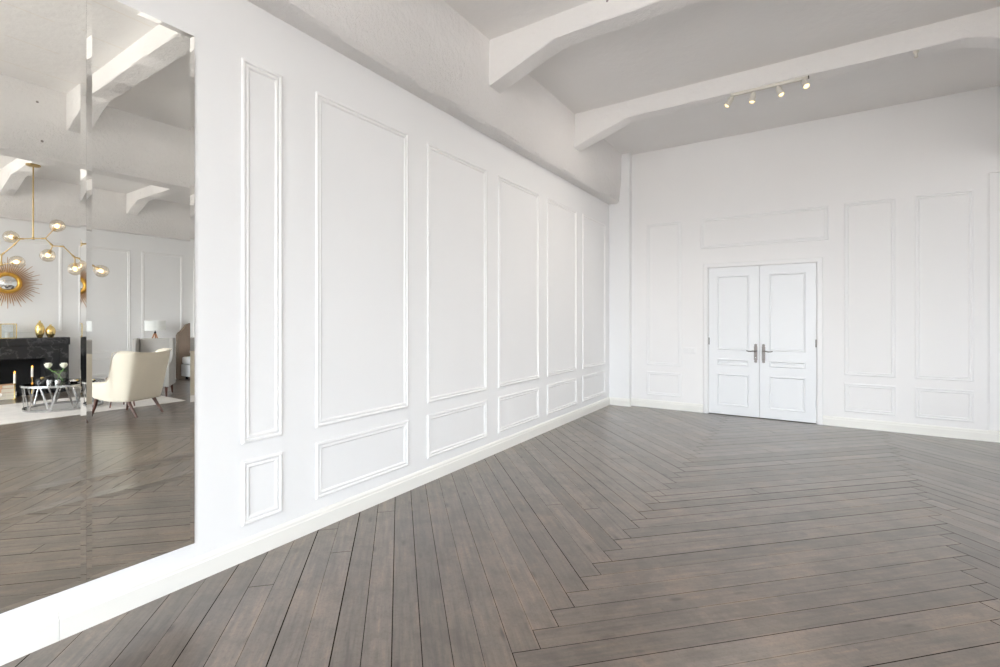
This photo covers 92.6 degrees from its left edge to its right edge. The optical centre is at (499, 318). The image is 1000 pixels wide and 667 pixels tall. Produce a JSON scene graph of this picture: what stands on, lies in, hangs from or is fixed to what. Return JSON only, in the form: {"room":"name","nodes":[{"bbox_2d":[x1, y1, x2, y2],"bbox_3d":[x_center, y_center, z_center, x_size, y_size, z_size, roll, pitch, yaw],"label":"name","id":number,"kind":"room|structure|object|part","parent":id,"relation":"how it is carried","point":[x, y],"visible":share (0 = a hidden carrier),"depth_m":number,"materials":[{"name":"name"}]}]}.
{"room":"living room","nodes":[
{"label":"living room","id":0,"kind":"room"},
{"bbox_2d":[0,0,608,632],"bbox_3d":[-1.975,-0.595,2.110,0.300,3.890,13.981,0,0,33],"label":"wall","id":1,"kind":"structure","parent":0,"point":[363,162],"depth_m":3.27,"materials":[{"name":"white paint"}]},
{"bbox_2d":[0,0,194,613],"bbox_3d":[-2.045,-0.147,1.720,0.006,2.599,1.744,0,0,33],"label":"wall mirror","id":2,"kind":"object","parent":1,"relation":"attached to","point":[97,97],"visible":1,"depth_m":2.10,"materials":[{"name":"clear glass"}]},
{"bbox_2d":[241,58,282,443],"bbox_3d":[-1.367,-0.375,2.756,0.013,2.150,0.244,0,0,33],"label":"trim","id":3,"kind":"structure","parent":1,"relation":"attached to","point":[246,65],"depth_m":2.69,"materials":[{"name":"white paint"}]},
{"bbox_2d":[241,452,282,526],"bbox_3d":[-1.367,0.978,2.756,0.013,0.360,0.244,0,0,33],"label":"trim","id":4,"kind":"structure","parent":1,"relation":"attached to","point":[246,518],"depth_m":2.74,"materials":[{"name":"white paint"}]},
{"bbox_2d":[0,397,609,665],"bbox_3d":[-1.900,1.290,1.965,0.052,0.120,13.220,0,0,33],"label":"baseboard","id":5,"kind":"structure","parent":1,"relation":"attached to","point":[81,616],"depth_m":2.55,"materials":[{"name":"beige paint"}]},
{"bbox_2d":[315,92,408,427],"bbox_3d":[-0.946,-0.375,3.402,0.013,2.150,0.837,0,0,33],"label":"trim","id":6,"kind":"structure","parent":1,"relation":"attached to","point":[319,98],"depth_m":3.08,"materials":[{"name":"white paint"}]},
{"bbox_2d":[315,420,408,499],"bbox_3d":[-0.946,0.978,3.402,0.013,0.360,0.837,0,0,33],"label":"trim","id":7,"kind":"structure","parent":1,"relation":"attached to","point":[319,493],"depth_m":3.31,"materials":[{"name":"white paint"}]},
{"bbox_2d":[427,143,486,402],"bbox_3d":[-0.362,-0.375,4.300,0.013,2.150,0.862,0,0,33],"label":"trim","id":8,"kind":"structure","parent":1,"relation":"attached to","point":[430,147],"depth_m":4.07,"materials":[{"name":"white paint"}]},
{"bbox_2d":[427,400,486,458],"bbox_3d":[-0.362,0.978,4.300,0.013,0.360,0.862,0,0,33],"label":"trim","id":9,"kind":"structure","parent":1,"relation":"attached to","point":[430,417],"depth_m":4.23,"materials":[{"name":"white paint"}]},
{"bbox_2d":[498,175,538,387],"bbox_3d":[0.221,-0.375,5.194,0.013,2.150,0.862,0,0,33],"label":"trim","id":10,"kind":"structure","parent":1,"relation":"attached to","point":[511,382],"depth_m":4.92,"materials":[{"name":"white paint"}]},
{"bbox_2d":[498,387,538,432],"bbox_3d":[0.221,0.978,5.194,0.013,0.360,0.862,0,0,33],"label":"trim","id":11,"kind":"structure","parent":1,"relation":"attached to","point":[500,429],"depth_m":5.11,"materials":[{"name":"white paint"}]},
{"bbox_2d":[547,198,576,376],"bbox_3d":[0.802,-0.375,6.088,0.013,2.150,0.853,0,0,33],"label":"trim","id":12,"kind":"structure","parent":1,"relation":"attached to","point":[551,201],"depth_m":6.00,"materials":[{"name":"white paint"}]},
{"bbox_2d":[547,378,576,414],"bbox_3d":[0.802,0.978,6.088,0.013,0.360,0.853,0,0,33],"label":"trim","id":13,"kind":"structure","parent":1,"relation":"attached to","point":[551,411],"depth_m":6.04,"materials":[{"name":"white paint"}]},
{"bbox_2d":[582,214,605,368],"bbox_3d":[1.384,-0.375,6.981,0.013,2.150,0.866,0,0,33],"label":"trim","id":14,"kind":"structure","parent":1,"relation":"attached to","point":[583,215],"depth_m":6.88,"materials":[{"name":"white paint"}]},
{"bbox_2d":[582,370,605,401],"bbox_3d":[1.384,0.978,6.981,0.013,0.360,0.866,0,0,33],"label":"trim","id":15,"kind":"structure","parent":1,"relation":"attached to","point":[604,371],"depth_m":6.93,"materials":[{"name":"white paint"}]},
{"bbox_2d":[0,405,999,666],"bbox_3d":[2.006,1.410,-0.482,9.800,0.120,13.981,0,0,33],"label":"floor","id":16,"kind":"structure","parent":0,"point":[610,535],"depth_m":2.60,"materials":[{"name":"brown wood"}]},
{"bbox_2d":[712,413,815,423],"bbox_3d":[3.567,1.349,6.544,1.284,0.005,0.199,0,0,33],"label":"threshold","id":17,"kind":"object","parent":16,"relation":"on","point":[712,413],"visible":0.36,"depth_m":6.44,"materials":[{"name":"grey wood"}]},
{"bbox_2d":[444,0,999,154],"bbox_3d":[2.006,-2.615,-0.482,9.800,0.150,13.981,0,0,33],"label":"ceiling","id":18,"kind":"structure","parent":0,"point":[705,40],"depth_m":4.71,"materials":[{"name":"paint"}]},
{"bbox_2d":[247,0,621,204],"bbox_3d":[-1.812,-2.171,1.911,0.210,0.777,13.225,0,0,33],"label":"cove","id":19,"kind":"structure","parent":18,"relation":"attached to","point":[426,48],"depth_m":3.95,"materials":[{"name":"white paint"}]},
{"bbox_2d":[489,0,704,92],"bbox_3d":[1.722,-2.337,3.288,4.230,0.425,0.194,0,0,33],"label":"cross beam","id":20,"kind":"structure","parent":18,"relation":"attached to","point":[514,54],"depth_m":4.01,"materials":[{"name":"white paint"}]},
{"bbox_2d":[574,7,999,151],"bbox_3d":[2.748,-2.337,4.863,4.230,0.427,0.194,0,0,33],"label":"cross beam","id":21,"kind":"structure","parent":18,"relation":"attached to","point":[981,29],"depth_m":4.62,"materials":[{"name":"white paint"}]},
{"bbox_2d":[724,76,809,107],"bbox_3d":[2.666,-2.278,4.803,0.760,0.160,0.112,0,0,33],"label":"track light","id":22,"kind":"object","parent":21,"relation":"attached to","point":[805,84],"visible":1,"depth_m":4.80,"materials":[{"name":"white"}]},
{"bbox_2d":[913,50,918,57],"bbox_3d":[3.661,-2.322,4.203,0.044,0.056,0.043,0,0,33],"label":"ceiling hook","id":23,"kind":"object","parent":21,"relation":"attached to","point":[915,52],"visible":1,"depth_m":4.19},
{"bbox_2d":[632,85,999,430],"bbox_3d":[5.711,-0.595,5.208,9.200,3.890,0.300,0,0,33],"label":"wall","id":24,"kind":"structure","parent":0,"point":[903,152],"depth_m":5.88,"materials":[{"name":"white paint"}]},
{"bbox_2d":[609,153,631,398],"bbox_3d":[1.882,-0.595,7.463,0.322,3.890,0.121,0,0,33],"label":"pilaster","id":25,"kind":"object","parent":24,"relation":"attached to","point":[620,214],"visible":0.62,"depth_m":7.41,"materials":[{"name":"white paint"}]},
{"bbox_2d":[610,397,630,406],"bbox_3d":[1.861,1.290,7.414,0.340,0.120,0.052,0,0,33],"label":"baseboard","id":26,"kind":"structure","parent":25,"relation":"attached to","point":[613,400],"depth_m":7.38,"materials":[{"name":"beige paint"}]},
{"bbox_2d":[647,221,680,365],"bbox_3d":[2.448,-0.365,7.147,0.505,2.140,0.012,0,0,33],"label":"trim","id":27,"kind":"structure","parent":24,"relation":"attached to","point":[673,222],"depth_m":7.14,"materials":[{"name":"white paint"}]},
{"bbox_2d":[647,371,680,396],"bbox_3d":[2.448,0.980,7.147,0.505,0.356,0.012,0,0,33],"label":"trim","id":28,"kind":"structure","parent":24,"relation":"attached to","point":[648,372],"depth_m":7.14,"materials":[{"name":"white paint"}]},
{"bbox_2d":[631,398,702,412],"bbox_3d":[2.484,1.290,7.141,1.038,0.120,0.052,0,0,33],"label":"baseboard","id":29,"kind":"structure","parent":24,"relation":"attached to","point":[692,407],"depth_m":7.10,"materials":[{"name":"beige paint"}]},
{"bbox_2d":[683,347,695,353],"bbox_3d":[2.758,0.465,6.944,0.176,0.086,0.013,0,0,33],"label":"light switch","id":30,"kind":"object","parent":24,"relation":"attached to","point":[685,349],"visible":1,"depth_m":6.94,"materials":[{"name":"white plastic"}]},
{"bbox_2d":[703,257,822,424],"bbox_3d":[3.504,0.286,6.452,1.416,2.128,0.024,0,0,33],"label":"door frame","id":31,"kind":"structure","parent":24,"relation":"in","point":[818,260],"depth_m":6.17,"materials":[{"name":"white paint"}]},
{"bbox_2d":[709,266,759,416],"bbox_3d":[3.236,0.314,6.627,0.637,2.052,0.096,0,0,33],"label":"door","id":32,"kind":"structure","parent":31,"relation":"attached to","point":[734,292],"depth_m":6.62,"materials":[{"name":"white wood"}]},
{"bbox_3d":[3.468,0.473,6.480,0.041,0.256,0.008,0,0,33],"label":"handle","id":33,"kind":"part","parent":32,"relation":"part of","materials":[{"name":"silver metal"}]},
{"bbox_2d":[760,263,816,422],"bbox_3d":[3.775,0.314,6.276,0.641,2.052,0.096,0,0,33],"label":"door","id":34,"kind":"structure","parent":31,"relation":"attached to","point":[788,342],"depth_m":6.28,"materials":[{"name":"white wood"}]},
{"bbox_3d":[3.546,0.473,6.430,0.041,0.256,0.008,0,0,33],"label":"handle","id":35,"kind":"part","parent":34,"relation":"part of","materials":[{"name":"silver metal"}]},
{"bbox_2d":[701,205,828,248],"bbox_3d":[3.519,-1.212,6.449,1.520,0.433,0.012,0,0,33],"label":"trim","id":36,"kind":"structure","parent":24,"relation":"attached to","point":[826,208],"depth_m":6.39,"materials":[{"name":"white paint"}]},
{"bbox_2d":[844,198,895,377],"bbox_3d":[4.496,-0.365,5.814,0.502,2.140,0.012,0,0,33],"label":"trim","id":37,"kind":"structure","parent":24,"relation":"attached to","point":[892,200],"depth_m":5.79,"materials":[{"name":"white paint"}]},
{"bbox_2d":[844,383,895,415],"bbox_3d":[4.496,0.980,5.814,0.502,0.356,0.012,0,0,33],"label":"trim","id":38,"kind":"structure","parent":24,"relation":"attached to","point":[892,412],"depth_m":5.81,"materials":[{"name":"white paint"}]},
{"bbox_2d":[823,415,999,442],"bbox_3d":[6.798,1.290,4.331,6.422,0.120,0.052,0,0,33],"label":"baseboard","id":39,"kind":"structure","parent":24,"relation":"attached to","point":[910,428],"depth_m":5.57,"materials":[{"name":"beige paint"}]},
{"bbox_2d":[915,189,973,381],"bbox_3d":[5.060,-0.365,5.446,0.503,2.140,0.012,0,0,33],"label":"trim","id":40,"kind":"structure","parent":24,"relation":"attached to","point":[970,378],"depth_m":5.38,"materials":[{"name":"white paint"}]},
{"bbox_2d":[915,387,973,422],"bbox_3d":[5.060,0.980,5.446,0.503,0.356,0.012,0,0,33],"label":"trim","id":41,"kind":"structure","parent":24,"relation":"attached to","point":[970,393],"depth_m":5.43,"materials":[{"name":"white paint"}]}
]}

